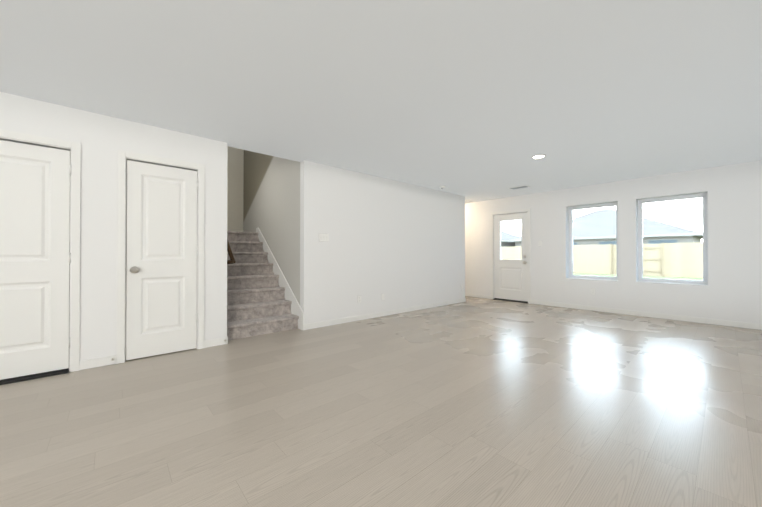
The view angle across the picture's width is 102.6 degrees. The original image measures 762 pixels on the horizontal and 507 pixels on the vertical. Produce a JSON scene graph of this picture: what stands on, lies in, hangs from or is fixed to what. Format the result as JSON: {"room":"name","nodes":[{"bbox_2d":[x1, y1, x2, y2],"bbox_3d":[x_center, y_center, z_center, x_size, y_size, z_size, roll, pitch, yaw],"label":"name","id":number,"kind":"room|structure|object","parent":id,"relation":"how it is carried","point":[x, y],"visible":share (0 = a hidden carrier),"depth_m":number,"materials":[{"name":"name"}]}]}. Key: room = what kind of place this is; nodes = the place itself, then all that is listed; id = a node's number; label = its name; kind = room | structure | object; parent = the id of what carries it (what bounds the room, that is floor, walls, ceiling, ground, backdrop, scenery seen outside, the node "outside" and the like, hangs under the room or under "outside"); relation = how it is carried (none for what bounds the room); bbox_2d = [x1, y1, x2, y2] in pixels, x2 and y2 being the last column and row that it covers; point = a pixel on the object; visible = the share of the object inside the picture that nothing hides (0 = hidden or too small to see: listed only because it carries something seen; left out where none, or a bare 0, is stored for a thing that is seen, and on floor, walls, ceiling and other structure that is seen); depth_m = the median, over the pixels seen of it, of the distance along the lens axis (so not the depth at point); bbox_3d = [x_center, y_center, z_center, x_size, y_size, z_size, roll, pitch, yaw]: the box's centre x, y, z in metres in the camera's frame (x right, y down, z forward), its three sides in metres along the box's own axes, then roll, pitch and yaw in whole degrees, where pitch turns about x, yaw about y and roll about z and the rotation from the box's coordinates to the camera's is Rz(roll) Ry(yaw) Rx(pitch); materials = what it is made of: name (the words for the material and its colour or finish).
{"room":"empty living room","nodes":[
{"label":"empty living room","id":0,"kind":"room"},
{"bbox_2d":[69,158,126,323],"bbox_3d":[-3.143,-0.127,3.164,2.290,2.440,0.650,0,0,-42],"label":"door frame","id":1,"kind":"structure","parent":0,"point":[126,197],"depth_m":3.63,"materials":[{"name":"white paint"}]},
{"bbox_2d":[0,92,464,360],"bbox_3d":[-1.817,-0.123,3.823,9.950,2.440,0.120,0,0,-42],"label":"wall","id":2,"kind":"structure","parent":0,"point":[398,245],"depth_m":4.44,"materials":[{"name":"white paint"}]},
{"bbox_2d":[0,140,71,381],"bbox_3d":[-3.208,0.067,2.511,0.930,2.036,0.112,0,0,-42],"label":"door","id":3,"kind":"structure","parent":2,"relation":"in","point":[35,257],"depth_m":2.68,"materials":[{"name":"white paint"}]},
{"bbox_2d":[0,129,80,371],"bbox_3d":[-3.249,0.028,2.546,1.059,2.122,0.134,0,0,-42],"label":"trim","id":4,"kind":"structure","parent":2,"relation":"attached to","point":[74,148],"depth_m":2.82,"materials":[{"name":"white paint"}]},
{"bbox_2d":[79,355,116,370],"bbox_3d":[-2.715,1.049,2.934,0.261,0.085,0.013,0,0,-42],"label":"baseboard","id":5,"kind":"structure","parent":2,"relation":"attached to","point":[94,363],"depth_m":2.92,"materials":[{"name":"white paint"}]},
{"bbox_2d":[117,150,204,363],"bbox_3d":[-2.370,0.033,3.323,0.764,2.122,0.134,0,0,-42],"label":"trim","id":6,"kind":"structure","parent":2,"relation":"attached to","point":[123,156],"depth_m":3.09,"materials":[{"name":"white paint"}]},
{"bbox_2d":[126,160,198,359],"bbox_3d":[-2.327,0.067,3.285,0.635,2.028,0.103,0,0,-42],"label":"closet door","id":7,"kind":"structure","parent":2,"relation":"in","point":[161,273],"depth_m":3.28,"materials":[{"name":"white paint"}]},
{"bbox_2d":[204,336,227,347],"bbox_3d":[-1.959,1.053,3.623,0.258,0.085,0.043,0,0,-42],"label":"baseboard","id":8,"kind":"structure","parent":2,"relation":"attached to","point":[220,341],"depth_m":3.60,"materials":[{"name":"white paint"}]},
{"bbox_2d":[227,239,234,263],"bbox_3d":[-2.401,-0.606,4.387,0.099,1.478,1.731,0,0,-42],"label":"handrail","id":9,"kind":"object","parent":2,"relation":"attached to","point":[232,259],"depth_m":3.82,"materials":[{"name":"brown wood"}]},
{"bbox_2d":[319,233,328,241],"bbox_3d":[-0.856,-0.239,4.587,0.169,0.119,0.011,0,0,-42],"label":"light switch","id":10,"kind":"object","parent":2,"relation":"attached to","point":[323,237],"visible":1,"depth_m":4.58,"materials":[{"name":"grey plastic"}]},
{"bbox_2d":[303,298,465,330],"bbox_3d":[0.426,1.066,5.713,4.101,0.085,0.013,0,0,-42],"label":"baseboard","id":11,"kind":"structure","parent":2,"relation":"attached to","point":[397,311],"depth_m":5.23,"materials":[{"name":"white paint"}]},
{"bbox_2d":[227,146,299,304],"bbox_3d":[-2.415,-0.621,5.093,1.257,3.450,2.790,0,0,-42],"label":"wall","id":12,"kind":"structure","parent":0,"point":[263,193],"depth_m":5.31,"materials":[{"name":"paint"}]},
{"bbox_2d":[0,296,761,506],"bbox_3d":[0.849,1.182,1.368,11.300,0.200,12.900,0,0,-42],"label":"floor","id":13,"kind":"structure","parent":0,"point":[476,402],"depth_m":2.00,"materials":[{"name":"wood"}]},
{"bbox_2d":[0,370,68,384],"bbox_3d":[-3.243,1.081,2.534,0.915,0.016,0.150,0,0,-42],"label":"threshold","id":14,"kind":"object","parent":13,"relation":"on","point":[32,378],"depth_m":2.64,"materials":[{"name":"black metal"}]},
{"bbox_2d":[227,231,298,339],"bbox_3d":[-2.415,0.352,5.086,1.017,1.504,2.552,0,0,-42],"label":"stairs","id":15,"kind":"structure","parent":13,"relation":"on","point":[258,304],"depth_m":4.57,"materials":[{"name":"carpet"}]},
{"bbox_2d":[256,228,303,329],"bbox_3d":[-1.736,0.307,5.077,0.014,1.595,1.895,0,0,-42],"label":"baseboard","id":16,"kind":"structure","parent":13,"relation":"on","point":[296,309],"depth_m":4.83,"materials":[{"name":"white paint"}]},
{"bbox_2d":[494,299,527,302],"bbox_3d":[3.124,1.109,7.233,0.320,0.016,0.810,0,0,-42],"label":"threshold","id":17,"kind":"object","parent":13,"relation":"on","point":[494,299],"depth_m":7.12,"materials":[{"name":"black metal"}]},
{"bbox_2d":[0,0,761,203],"bbox_3d":[0.949,-1.509,1.272,11.300,0.300,12.600,0,0,-42],"label":"ceiling","id":18,"kind":"structure","parent":0,"point":[478,100],"depth_m":2.37,"materials":[{"name":"grey paint"}]},
{"bbox_2d":[508,185,529,189],"bbox_3d":[2.783,-1.326,6.139,0.200,0.008,0.360,0,0,-42],"label":"ceiling vent","id":19,"kind":"object","parent":18,"relation":"in","point":[519,187],"visible":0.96,"depth_m":6.11,"materials":[{"name":"white metal"}]},
{"bbox_2d":[532,154,545,158],"bbox_3d":[2.177,-1.337,4.213,0.176,0.008,0.176,0,0,-42],"label":"recessed light","id":20,"kind":"object","parent":18,"relation":"in","point":[538,156],"visible":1,"depth_m":4.19,"materials":[{"name":"white paint"}]},
{"bbox_2d":[465,160,761,323],"bbox_3d":[5.143,-0.116,4.974,0.300,2.440,12.600,0,0,-42],"label":"wall","id":21,"kind":"structure","parent":0,"point":[731,290],"depth_m":5.38,"materials":[{"name":"white paint"}]},
{"bbox_2d":[465,293,490,298],"bbox_3d":[1.874,1.082,8.426,0.013,0.085,2.488,0,0,-42],"label":"baseboard","id":22,"kind":"structure","parent":21,"relation":"attached to","point":[466,294],"depth_m":7.74,"materials":[{"name":"white paint"}]},
{"bbox_2d":[493,212,527,301],"bbox_3d":[3.025,0.095,7.162,0.124,2.036,0.825,0,0,-42],"label":"back door","id":23,"kind":"structure","parent":21,"relation":"in","point":[511,280],"depth_m":7.14,"materials":[{"name":"white paint"}]},
{"bbox_2d":[491,209,530,303],"bbox_3d":[3.126,0.056,7.242,0.314,2.122,0.954,0,0,-42],"label":"trim","id":24,"kind":"structure","parent":21,"relation":"attached to","point":[520,210],"depth_m":7.05,"materials":[{"name":"white paint"}]},
{"bbox_2d":[569,202,617,279],"bbox_3d":[4.244,-0.231,6.089,0.070,1.473,0.860,0,0,-42],"label":"window","id":25,"kind":"structure","parent":21,"relation":"in","point":[571,228],"depth_m":6.15,"materials":[{"name":"white plastic"}]},
{"bbox_2d":[531,300,761,329],"bbox_3d":[6.156,1.053,3.586,0.013,0.085,8.528,0,0,-42],"label":"baseboard","id":26,"kind":"structure","parent":21,"relation":"attached to","point":[601,309],"depth_m":5.19,"materials":[{"name":"white paint"}]},
{"bbox_2d":[638,193,707,284],"bbox_3d":[4.989,-0.236,5.247,0.070,1.473,0.870,0,0,-42],"label":"window","id":27,"kind":"structure","parent":21,"relation":"in","point":[704,240],"depth_m":5.20,"materials":[{"name":"white plastic"}]},
{"label":"outside","id":28,"kind":"structure","parent":0,"visible":0},
{"bbox_2d":[573,273,702,279],"bbox_3d":[41.018,1.672,49.530,112.500,0.300,140.000,0,0,-42],"label":"ground","id":29,"kind":"structure","parent":28,"point":[661,277],"depth_m":16.84,"materials":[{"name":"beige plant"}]},
{"bbox_2d":[501,231,519,246],"bbox_3d":[10.920,-1.482,40.541,12.420,5.900,14.540,0,0,-42],"label":"house","id":30,"kind":"structure","parent":29,"relation":"on","point":[509,237],"depth_m":35.23,"materials":[{"name":"brick"}]},
{"bbox_2d":[501,242,702,277],"bbox_3d":[12.944,0.377,21.356,0.140,1.950,75.000,0,0,-42],"label":"fence","id":31,"kind":"object","parent":29,"relation":"on","point":[601,257],"depth_m":18.05,"materials":[{"name":"brown wood"}]},
{"bbox_2d":[509,209,702,245],"bbox_3d":[23.007,-1.737,31.409,12.420,6.300,14.240,0,0,-42],"label":"house","id":32,"kind":"structure","parent":29,"relation":"on","point":[600,240],"depth_m":26.88,"materials":[{"name":"brick"}]}
]}

